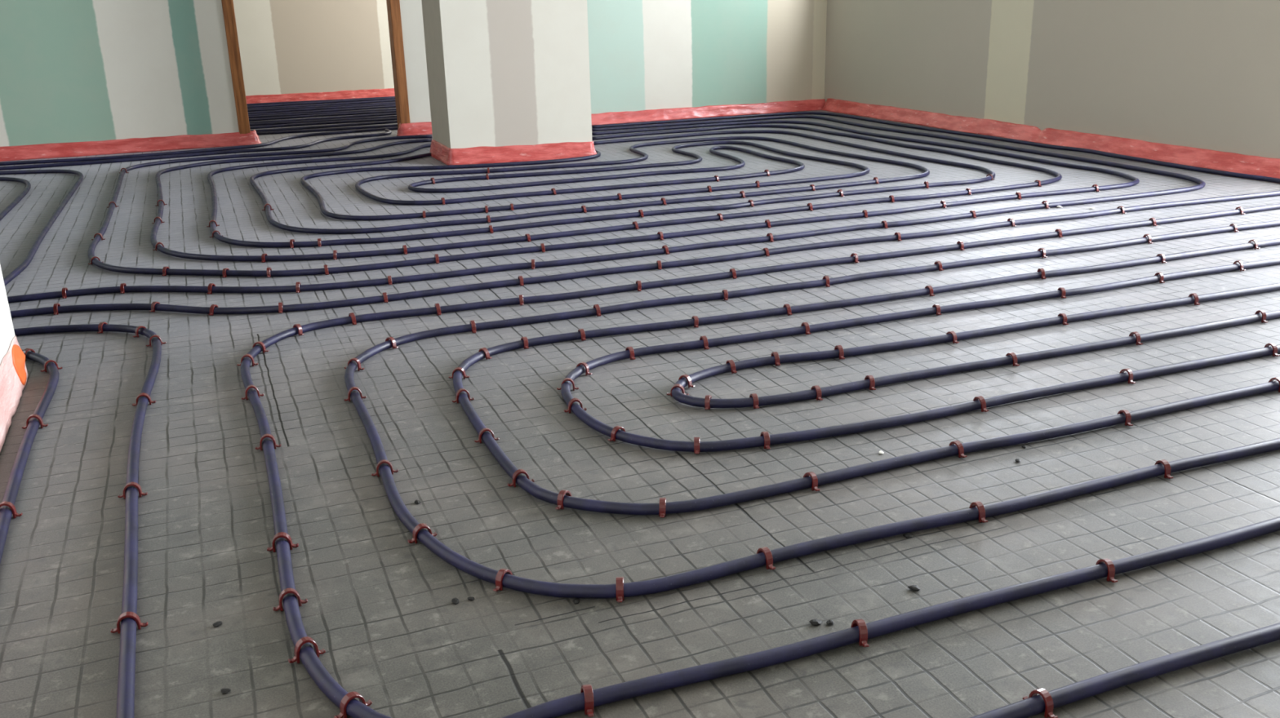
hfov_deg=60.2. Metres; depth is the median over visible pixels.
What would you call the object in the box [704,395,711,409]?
clip
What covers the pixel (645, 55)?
wall
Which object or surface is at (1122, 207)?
clip
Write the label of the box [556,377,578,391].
clip
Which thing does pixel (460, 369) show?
clip
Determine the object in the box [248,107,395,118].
pipe
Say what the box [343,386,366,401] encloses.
clip
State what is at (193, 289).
pipe
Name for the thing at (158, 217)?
clip
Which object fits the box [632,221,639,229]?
clip
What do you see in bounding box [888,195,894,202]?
clip
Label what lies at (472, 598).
scrap
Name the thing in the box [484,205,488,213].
clip
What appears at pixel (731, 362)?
clip
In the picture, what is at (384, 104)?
pipe
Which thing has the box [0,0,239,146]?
wall
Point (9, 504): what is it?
clip
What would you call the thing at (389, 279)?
clip
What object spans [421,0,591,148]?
wall pillar
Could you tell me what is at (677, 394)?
pipe
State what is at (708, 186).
clip
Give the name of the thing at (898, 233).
clip
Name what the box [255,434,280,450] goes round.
clip
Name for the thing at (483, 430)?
clip
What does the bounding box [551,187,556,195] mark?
clip
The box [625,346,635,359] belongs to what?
clip
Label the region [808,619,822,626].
scrap
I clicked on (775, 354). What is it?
clip
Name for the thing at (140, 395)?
clip
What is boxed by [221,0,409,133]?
door frame
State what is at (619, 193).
clip
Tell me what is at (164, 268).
clip
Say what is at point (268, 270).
clip
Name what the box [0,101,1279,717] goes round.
floor
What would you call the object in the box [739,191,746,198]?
clip
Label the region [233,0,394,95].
wall
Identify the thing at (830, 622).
scrap
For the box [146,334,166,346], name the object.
clip
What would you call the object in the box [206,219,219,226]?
clip
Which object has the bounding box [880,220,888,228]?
clip
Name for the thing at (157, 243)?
clip
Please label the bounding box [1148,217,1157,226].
clip
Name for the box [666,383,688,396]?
clip
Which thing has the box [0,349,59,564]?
pipe
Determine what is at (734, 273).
clip
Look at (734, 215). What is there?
pipe
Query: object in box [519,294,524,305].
clip
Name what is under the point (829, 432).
pipe
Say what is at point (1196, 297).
clip
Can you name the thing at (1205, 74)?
wall
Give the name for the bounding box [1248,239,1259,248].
clip
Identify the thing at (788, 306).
clip
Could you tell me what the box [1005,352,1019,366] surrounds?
clip
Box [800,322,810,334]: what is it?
clip
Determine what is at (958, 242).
clip
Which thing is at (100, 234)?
clip
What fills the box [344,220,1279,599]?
pipe
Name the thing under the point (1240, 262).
clip
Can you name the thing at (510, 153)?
strip
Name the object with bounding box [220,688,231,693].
scrap
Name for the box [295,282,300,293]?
clip
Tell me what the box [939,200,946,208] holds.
clip
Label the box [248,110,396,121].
pipe
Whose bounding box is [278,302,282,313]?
clip
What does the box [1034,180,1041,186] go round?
clip
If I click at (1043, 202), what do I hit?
clip
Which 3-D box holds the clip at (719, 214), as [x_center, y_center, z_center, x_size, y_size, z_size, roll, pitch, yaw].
[0.298,-0.533,4.132,0.011,0.026,0.047,-13,21,-28]
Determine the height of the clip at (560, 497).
0.028 m
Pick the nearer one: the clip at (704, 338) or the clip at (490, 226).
the clip at (704, 338)
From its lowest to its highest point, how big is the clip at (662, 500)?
0.027 m
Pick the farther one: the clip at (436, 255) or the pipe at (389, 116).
the pipe at (389, 116)
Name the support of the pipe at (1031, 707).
on the floor
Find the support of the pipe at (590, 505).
on the floor
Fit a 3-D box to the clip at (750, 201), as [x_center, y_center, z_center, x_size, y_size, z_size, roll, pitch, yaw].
[0.440,-0.621,4.388,0.011,0.026,0.047,-11,20,-26]
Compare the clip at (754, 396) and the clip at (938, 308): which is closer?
the clip at (754, 396)
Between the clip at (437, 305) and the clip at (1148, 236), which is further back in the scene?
the clip at (1148, 236)
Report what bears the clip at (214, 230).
on the floor
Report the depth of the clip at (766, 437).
2.04 m
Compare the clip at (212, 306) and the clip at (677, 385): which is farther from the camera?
the clip at (212, 306)
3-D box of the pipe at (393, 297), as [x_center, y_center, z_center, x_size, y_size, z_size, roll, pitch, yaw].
[-0.185,-0.889,5.266,4.818,0.020,3.823,-8,19,-20]
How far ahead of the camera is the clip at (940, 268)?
3.30 m
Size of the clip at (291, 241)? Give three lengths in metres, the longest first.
0.047 x 0.029 x 0.010 m
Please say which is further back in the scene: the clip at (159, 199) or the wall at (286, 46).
the wall at (286, 46)
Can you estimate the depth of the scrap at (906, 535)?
1.70 m
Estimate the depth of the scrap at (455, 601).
1.54 m
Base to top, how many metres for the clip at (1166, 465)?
0.027 m
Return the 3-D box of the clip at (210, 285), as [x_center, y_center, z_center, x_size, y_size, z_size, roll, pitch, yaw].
[-1.264,-0.209,3.260,0.012,0.030,0.047,1,18,9]
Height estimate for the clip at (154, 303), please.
0.026 m
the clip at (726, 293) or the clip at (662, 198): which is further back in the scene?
the clip at (662, 198)
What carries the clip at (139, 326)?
on the floor
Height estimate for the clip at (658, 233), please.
0.028 m
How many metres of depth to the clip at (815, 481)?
1.86 m
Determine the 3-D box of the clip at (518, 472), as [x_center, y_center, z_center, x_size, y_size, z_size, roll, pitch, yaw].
[-0.206,0.206,1.911,0.047,0.029,0.012,-8,19,-19]
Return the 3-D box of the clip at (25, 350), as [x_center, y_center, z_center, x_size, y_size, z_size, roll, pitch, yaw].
[-1.482,-0.012,2.676,0.013,0.028,0.047,9,21,30]
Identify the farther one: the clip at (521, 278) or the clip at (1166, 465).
the clip at (521, 278)
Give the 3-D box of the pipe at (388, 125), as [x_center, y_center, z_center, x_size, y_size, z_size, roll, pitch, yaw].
[-1.646,-1.611,7.580,3.902,0.020,0.078,-8,19,-20]
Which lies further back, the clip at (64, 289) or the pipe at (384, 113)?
the pipe at (384, 113)
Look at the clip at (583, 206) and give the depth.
4.34 m
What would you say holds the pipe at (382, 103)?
on the floor
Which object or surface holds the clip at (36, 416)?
on the floor
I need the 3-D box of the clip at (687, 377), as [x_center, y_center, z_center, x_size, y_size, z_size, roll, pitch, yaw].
[0.097,0.047,2.375,0.047,0.028,0.010,11,22,33]
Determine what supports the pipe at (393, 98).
on the floor
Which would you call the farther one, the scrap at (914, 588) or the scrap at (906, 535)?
the scrap at (906, 535)
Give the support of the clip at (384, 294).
on the floor
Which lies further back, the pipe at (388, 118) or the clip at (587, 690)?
the pipe at (388, 118)
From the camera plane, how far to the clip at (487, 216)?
4.18 m
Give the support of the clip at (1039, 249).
on the floor
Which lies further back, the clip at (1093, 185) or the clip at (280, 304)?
the clip at (1093, 185)
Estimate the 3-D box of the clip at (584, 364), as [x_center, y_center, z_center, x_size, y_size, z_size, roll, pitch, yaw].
[-0.129,0.021,2.471,0.047,0.028,0.013,7,20,23]
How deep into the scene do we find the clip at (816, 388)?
2.28 m
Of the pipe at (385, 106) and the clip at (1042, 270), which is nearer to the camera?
the clip at (1042, 270)
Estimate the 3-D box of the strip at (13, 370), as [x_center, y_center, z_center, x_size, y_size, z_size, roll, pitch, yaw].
[-0.615,0.588,0.648,0.020,0.108,4.277,-8,19,-20]
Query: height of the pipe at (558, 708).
0.020 m
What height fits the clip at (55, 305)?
0.030 m
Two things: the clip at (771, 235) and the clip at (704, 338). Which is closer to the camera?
the clip at (704, 338)
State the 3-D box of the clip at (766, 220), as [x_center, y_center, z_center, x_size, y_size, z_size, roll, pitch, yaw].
[0.460,-0.489,3.981,0.013,0.030,0.047,-7,19,-16]
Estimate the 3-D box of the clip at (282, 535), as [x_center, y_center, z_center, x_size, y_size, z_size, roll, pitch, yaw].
[-0.553,0.282,1.704,0.047,0.030,0.012,-5,18,-10]
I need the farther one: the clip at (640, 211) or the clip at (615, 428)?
the clip at (640, 211)
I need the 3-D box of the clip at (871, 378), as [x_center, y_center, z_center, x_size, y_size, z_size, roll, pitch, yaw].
[0.486,0.048,2.340,0.012,0.028,0.047,-7,19,-18]
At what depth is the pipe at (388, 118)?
7.80 m
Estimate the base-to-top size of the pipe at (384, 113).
0.020 m
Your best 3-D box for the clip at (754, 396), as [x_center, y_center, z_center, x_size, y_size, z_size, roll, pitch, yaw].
[0.232,0.084,2.252,0.010,0.027,0.047,-5,17,-15]
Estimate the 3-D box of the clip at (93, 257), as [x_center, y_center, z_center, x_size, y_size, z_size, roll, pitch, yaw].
[-1.812,-0.328,3.670,0.047,0.027,0.012,-15,22,-35]
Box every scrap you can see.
[213,622,222,627]
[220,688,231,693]
[451,598,458,604]
[467,596,474,600]
[572,598,579,604]
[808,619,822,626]
[826,619,834,625]
[902,533,911,538]
[907,585,919,591]
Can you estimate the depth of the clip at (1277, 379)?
2.26 m
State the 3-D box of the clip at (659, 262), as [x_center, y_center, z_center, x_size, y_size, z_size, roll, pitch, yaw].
[0.059,-0.292,3.413,0.011,0.027,0.047,-5,18,-10]
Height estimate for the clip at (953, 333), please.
0.026 m
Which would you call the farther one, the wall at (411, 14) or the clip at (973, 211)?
the wall at (411, 14)
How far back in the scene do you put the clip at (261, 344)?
2.68 m
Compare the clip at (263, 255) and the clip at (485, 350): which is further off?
the clip at (263, 255)
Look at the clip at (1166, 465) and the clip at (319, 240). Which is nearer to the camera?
the clip at (1166, 465)
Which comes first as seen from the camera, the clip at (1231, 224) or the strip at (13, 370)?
the strip at (13, 370)
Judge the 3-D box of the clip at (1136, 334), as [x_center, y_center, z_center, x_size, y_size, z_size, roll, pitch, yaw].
[1.159,-0.049,2.586,0.011,0.029,0.047,-8,19,-19]
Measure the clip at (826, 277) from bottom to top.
0.030 m
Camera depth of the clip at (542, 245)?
3.68 m
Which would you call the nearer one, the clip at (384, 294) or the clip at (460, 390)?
the clip at (460, 390)
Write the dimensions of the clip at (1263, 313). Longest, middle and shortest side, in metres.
0.047 x 0.028 x 0.011 m
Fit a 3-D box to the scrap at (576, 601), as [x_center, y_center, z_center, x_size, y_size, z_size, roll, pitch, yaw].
[-0.089,0.338,1.540,0.011,0.005,0.012,-9,20,-22]
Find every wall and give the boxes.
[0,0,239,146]
[0,265,15,364]
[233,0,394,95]
[399,0,431,123]
[586,0,826,113]
[824,0,1279,158]
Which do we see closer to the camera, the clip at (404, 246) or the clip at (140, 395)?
the clip at (140, 395)
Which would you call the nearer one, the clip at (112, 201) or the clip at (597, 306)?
the clip at (597, 306)
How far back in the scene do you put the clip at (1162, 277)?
3.11 m
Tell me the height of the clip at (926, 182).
0.029 m
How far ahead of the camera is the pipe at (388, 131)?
6.28 m
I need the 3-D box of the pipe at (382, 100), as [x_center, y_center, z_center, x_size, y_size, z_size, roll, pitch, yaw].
[-2.396,-2.177,9.367,3.880,0.020,0.081,-8,19,-20]
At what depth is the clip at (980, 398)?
2.19 m
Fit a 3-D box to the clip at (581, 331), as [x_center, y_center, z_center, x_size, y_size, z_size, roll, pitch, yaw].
[-0.144,-0.062,2.727,0.011,0.027,0.047,-8,19,-20]
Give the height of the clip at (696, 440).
0.027 m
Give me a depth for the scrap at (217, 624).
1.50 m
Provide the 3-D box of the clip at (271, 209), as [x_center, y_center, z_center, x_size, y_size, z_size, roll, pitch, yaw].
[-1.538,-0.628,4.559,0.047,0.030,0.012,-10,20,-24]
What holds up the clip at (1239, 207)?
on the floor
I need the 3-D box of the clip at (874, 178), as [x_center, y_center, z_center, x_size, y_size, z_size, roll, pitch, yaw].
[1.032,-0.783,4.833,0.013,0.031,0.047,-8,19,-19]
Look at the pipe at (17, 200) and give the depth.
5.05 m
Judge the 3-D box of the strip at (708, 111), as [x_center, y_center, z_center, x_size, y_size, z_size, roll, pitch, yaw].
[0.260,-1.682,7.561,2.339,0.077,0.050,-8,19,-20]
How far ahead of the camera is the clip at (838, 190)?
4.54 m
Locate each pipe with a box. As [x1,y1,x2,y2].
[0,126,397,165]
[0,128,391,170]
[0,168,83,285]
[0,177,31,220]
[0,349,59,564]
[7,115,1205,303]
[9,111,1279,318]
[13,324,1279,717]
[88,120,1139,276]
[150,124,1062,262]
[207,129,995,248]
[240,204,1279,717]
[246,96,395,105]
[247,97,395,107]
[247,99,395,109]
[247,102,395,111]
[248,103,395,114]
[248,105,395,115]
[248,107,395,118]
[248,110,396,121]
[248,112,396,123]
[249,115,396,126]
[249,117,396,128]
[249,136,929,234]
[250,120,397,132]
[256,124,397,134]
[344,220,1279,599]
[453,238,1279,515]
[560,257,1279,452]
[671,283,1279,408]
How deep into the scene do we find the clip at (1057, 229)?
3.70 m
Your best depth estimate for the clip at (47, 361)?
2.58 m
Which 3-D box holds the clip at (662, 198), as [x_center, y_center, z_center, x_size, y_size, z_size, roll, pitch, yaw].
[0.094,-0.638,4.465,0.013,0.030,0.047,-9,20,-23]
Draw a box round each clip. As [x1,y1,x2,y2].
[0,502,22,519]
[22,348,35,361]
[22,414,48,429]
[40,360,62,372]
[53,303,60,315]
[62,287,67,298]
[88,256,103,264]
[91,232,105,240]
[97,322,106,333]
[106,200,118,207]
[110,612,148,634]
[117,482,147,498]
[120,283,126,293]
[132,325,146,337]
[132,393,155,406]
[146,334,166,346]
[149,301,159,311]
[151,216,164,223]
[152,242,164,251]
[155,199,167,206]
[161,266,168,275]
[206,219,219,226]
[207,283,215,294]
[208,304,217,315]
[209,230,222,237]
[222,267,229,277]
[236,354,257,366]
[240,385,263,399]
[252,341,269,353]
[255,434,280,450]
[261,253,267,262]
[262,203,273,210]
[266,267,271,277]
[266,532,298,552]
[272,588,307,611]
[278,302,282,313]
[288,636,325,663]
[289,239,294,248]
[293,324,303,335]
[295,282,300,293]
[317,238,321,247]
[324,264,328,275]
[333,250,337,260]
[333,692,372,717]
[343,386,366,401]
[344,357,364,371]
[348,312,356,324]
[371,459,398,476]
[382,292,387,302]
[385,337,398,349]
[387,275,391,284]
[402,244,407,254]
[407,523,437,543]
[434,253,439,263]
[435,303,441,315]
[440,197,444,204]
[448,367,469,379]
[451,388,474,403]
[469,320,475,333]
[474,428,498,443]
[478,347,492,359]
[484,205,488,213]
[486,215,490,222]
[488,225,493,233]
[493,568,512,591]
[507,469,534,487]
[517,275,524,285]
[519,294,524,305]
[520,337,528,349]
[524,233,531,241]
[531,259,534,269]
[540,243,545,252]
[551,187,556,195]
[555,489,572,510]
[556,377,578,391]
[564,398,586,413]
[576,362,591,375]
[577,328,586,340]
[580,684,593,717]
[581,205,586,213]
[593,304,601,316]
[607,426,625,441]
[615,577,623,602]
[617,192,622,199]
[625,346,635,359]
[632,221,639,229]
[635,280,641,291]
[638,209,644,217]
[656,260,662,270]
[657,231,663,240]
[658,497,666,518]
[660,197,666,205]
[662,244,670,254]
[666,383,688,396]
[678,374,694,388]
[691,315,698,328]
[693,437,699,454]
[699,335,709,350]
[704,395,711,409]
[706,185,711,192]
[716,213,724,221]
[721,289,728,300]
[725,360,737,373]
[729,268,737,279]
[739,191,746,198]
[747,200,754,207]
[749,393,759,408]
[756,546,775,570]
[760,431,770,449]
[763,247,769,256]
[764,219,771,228]
[766,233,773,242]
[770,351,780,366]
[782,303,792,315]
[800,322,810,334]
[803,471,820,491]
[807,203,813,211]
[810,385,822,400]
[822,275,830,287]
[834,345,844,359]
[836,189,844,196]
[850,253,859,263]
[850,619,869,648]
[862,209,867,217]
[864,375,875,390]
[873,177,879,184]
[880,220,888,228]
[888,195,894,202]
[893,231,902,240]
[924,181,928,188]
[924,285,934,296]
[932,304,941,315]
[933,261,943,271]
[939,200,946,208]
[946,331,959,343]
[948,440,967,457]
[956,240,964,250]
[965,188,971,195]
[968,501,987,523]
[969,209,977,217]
[973,395,988,412]
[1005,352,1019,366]
[1007,217,1016,226]
[1015,191,1022,199]
[1022,688,1057,717]
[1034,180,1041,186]
[1037,248,1047,257]
[1037,267,1046,279]
[1041,200,1049,208]
[1054,228,1062,237]
[1057,287,1066,298]
[1057,313,1068,324]
[1091,184,1099,191]
[1095,558,1117,582]
[1116,206,1125,213]
[1116,409,1133,426]
[1119,368,1135,383]
[1128,331,1142,345]
[1142,234,1152,244]
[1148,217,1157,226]
[1154,272,1164,283]
[1154,459,1173,479]
[1156,253,1167,262]
[1188,293,1199,305]
[1229,223,1239,231]
[1232,260,1245,271]
[1235,206,1244,214]
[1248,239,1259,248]
[1254,310,1267,323]
[1263,342,1279,356]
[1268,377,1279,392]
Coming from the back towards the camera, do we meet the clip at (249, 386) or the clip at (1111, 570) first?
the clip at (249, 386)
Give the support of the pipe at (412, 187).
on the floor
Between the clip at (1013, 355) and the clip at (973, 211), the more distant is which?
the clip at (973, 211)
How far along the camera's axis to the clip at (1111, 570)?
1.56 m
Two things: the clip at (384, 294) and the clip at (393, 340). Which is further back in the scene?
the clip at (384, 294)
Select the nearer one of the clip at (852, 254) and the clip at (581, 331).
the clip at (581, 331)
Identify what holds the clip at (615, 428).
on the floor
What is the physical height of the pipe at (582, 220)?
0.020 m
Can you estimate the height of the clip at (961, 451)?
0.028 m
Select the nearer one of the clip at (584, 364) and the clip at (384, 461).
the clip at (384, 461)
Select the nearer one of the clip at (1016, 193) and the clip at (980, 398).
the clip at (980, 398)
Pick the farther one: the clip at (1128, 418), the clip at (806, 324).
the clip at (806, 324)
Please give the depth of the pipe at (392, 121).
7.59 m
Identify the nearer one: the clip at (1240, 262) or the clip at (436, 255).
the clip at (1240, 262)
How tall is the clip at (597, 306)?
0.030 m
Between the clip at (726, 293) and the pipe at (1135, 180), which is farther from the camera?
the pipe at (1135, 180)
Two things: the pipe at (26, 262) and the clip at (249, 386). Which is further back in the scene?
the pipe at (26, 262)
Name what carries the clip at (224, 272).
on the floor
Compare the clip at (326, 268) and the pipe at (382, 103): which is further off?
the pipe at (382, 103)
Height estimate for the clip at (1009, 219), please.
0.030 m
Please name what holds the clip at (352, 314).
on the floor
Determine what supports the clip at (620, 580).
on the floor
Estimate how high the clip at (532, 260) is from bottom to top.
0.029 m
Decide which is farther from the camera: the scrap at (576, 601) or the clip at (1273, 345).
the clip at (1273, 345)
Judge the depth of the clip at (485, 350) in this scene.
2.59 m
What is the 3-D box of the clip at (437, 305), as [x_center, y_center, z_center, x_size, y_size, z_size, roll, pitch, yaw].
[-0.546,-0.136,2.979,0.012,0.030,0.047,-8,19,-19]
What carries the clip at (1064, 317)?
on the floor
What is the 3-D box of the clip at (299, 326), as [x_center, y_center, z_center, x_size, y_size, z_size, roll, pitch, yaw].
[-0.876,-0.076,2.824,0.047,0.028,0.013,13,23,37]
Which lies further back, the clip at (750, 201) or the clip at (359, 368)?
the clip at (750, 201)
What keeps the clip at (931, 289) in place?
on the floor
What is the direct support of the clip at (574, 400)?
on the floor
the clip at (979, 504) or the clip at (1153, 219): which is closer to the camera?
the clip at (979, 504)
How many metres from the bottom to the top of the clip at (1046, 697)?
0.028 m
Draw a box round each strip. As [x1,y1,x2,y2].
[0,129,261,161]
[0,335,27,453]
[245,88,395,103]
[396,121,432,136]
[429,139,596,164]
[591,98,825,125]
[822,97,1279,178]
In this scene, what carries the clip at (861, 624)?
on the floor
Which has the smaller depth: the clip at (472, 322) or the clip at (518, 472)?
the clip at (518, 472)
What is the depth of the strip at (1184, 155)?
5.75 m
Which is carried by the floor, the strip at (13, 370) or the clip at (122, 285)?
the clip at (122, 285)
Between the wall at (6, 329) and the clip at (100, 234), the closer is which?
the wall at (6, 329)
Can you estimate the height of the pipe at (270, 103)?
0.020 m
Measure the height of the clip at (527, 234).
0.026 m
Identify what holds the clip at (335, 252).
on the floor
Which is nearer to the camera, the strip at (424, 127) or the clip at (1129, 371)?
the clip at (1129, 371)
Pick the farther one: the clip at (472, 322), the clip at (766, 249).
the clip at (766, 249)
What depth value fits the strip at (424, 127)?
7.03 m
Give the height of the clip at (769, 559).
0.028 m
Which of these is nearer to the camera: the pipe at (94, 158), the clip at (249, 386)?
the clip at (249, 386)
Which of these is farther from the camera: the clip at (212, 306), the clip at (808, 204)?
the clip at (808, 204)
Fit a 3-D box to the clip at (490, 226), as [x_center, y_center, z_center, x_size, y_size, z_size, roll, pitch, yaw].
[-0.543,-0.473,4.015,0.012,0.028,0.047,-7,19,-16]
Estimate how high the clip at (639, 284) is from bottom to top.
0.029 m
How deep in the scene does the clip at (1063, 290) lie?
2.98 m
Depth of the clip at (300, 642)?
1.41 m
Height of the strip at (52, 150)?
0.083 m
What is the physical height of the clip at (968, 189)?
0.027 m
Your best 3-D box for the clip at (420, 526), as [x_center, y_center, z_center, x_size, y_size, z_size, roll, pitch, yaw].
[-0.340,0.271,1.724,0.047,0.028,0.013,-12,21,-30]
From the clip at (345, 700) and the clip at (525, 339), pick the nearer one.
the clip at (345, 700)
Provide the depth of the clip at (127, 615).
1.49 m
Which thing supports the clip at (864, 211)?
on the floor
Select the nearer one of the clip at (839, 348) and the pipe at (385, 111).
the clip at (839, 348)
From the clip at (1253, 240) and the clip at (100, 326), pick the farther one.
the clip at (1253, 240)
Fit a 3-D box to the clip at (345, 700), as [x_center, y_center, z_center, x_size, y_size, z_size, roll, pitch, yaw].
[-0.341,0.408,1.307,0.047,0.026,0.011,-17,23,-37]
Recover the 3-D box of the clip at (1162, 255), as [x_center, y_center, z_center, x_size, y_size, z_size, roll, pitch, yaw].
[1.576,-0.306,3.341,0.013,0.026,0.047,-9,20,-22]
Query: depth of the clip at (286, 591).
1.54 m
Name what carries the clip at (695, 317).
on the floor
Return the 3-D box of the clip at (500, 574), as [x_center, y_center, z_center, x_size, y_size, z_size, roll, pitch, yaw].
[-0.195,0.314,1.583,0.012,0.026,0.047,9,21,30]
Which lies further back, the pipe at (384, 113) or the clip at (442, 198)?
the pipe at (384, 113)
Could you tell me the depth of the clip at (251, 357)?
2.58 m
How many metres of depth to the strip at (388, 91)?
9.77 m
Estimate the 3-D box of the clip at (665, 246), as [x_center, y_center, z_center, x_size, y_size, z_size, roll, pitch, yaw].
[0.083,-0.359,3.614,0.013,0.029,0.047,-11,20,-26]
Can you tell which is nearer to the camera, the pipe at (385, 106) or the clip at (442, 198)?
the clip at (442, 198)
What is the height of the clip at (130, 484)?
0.027 m

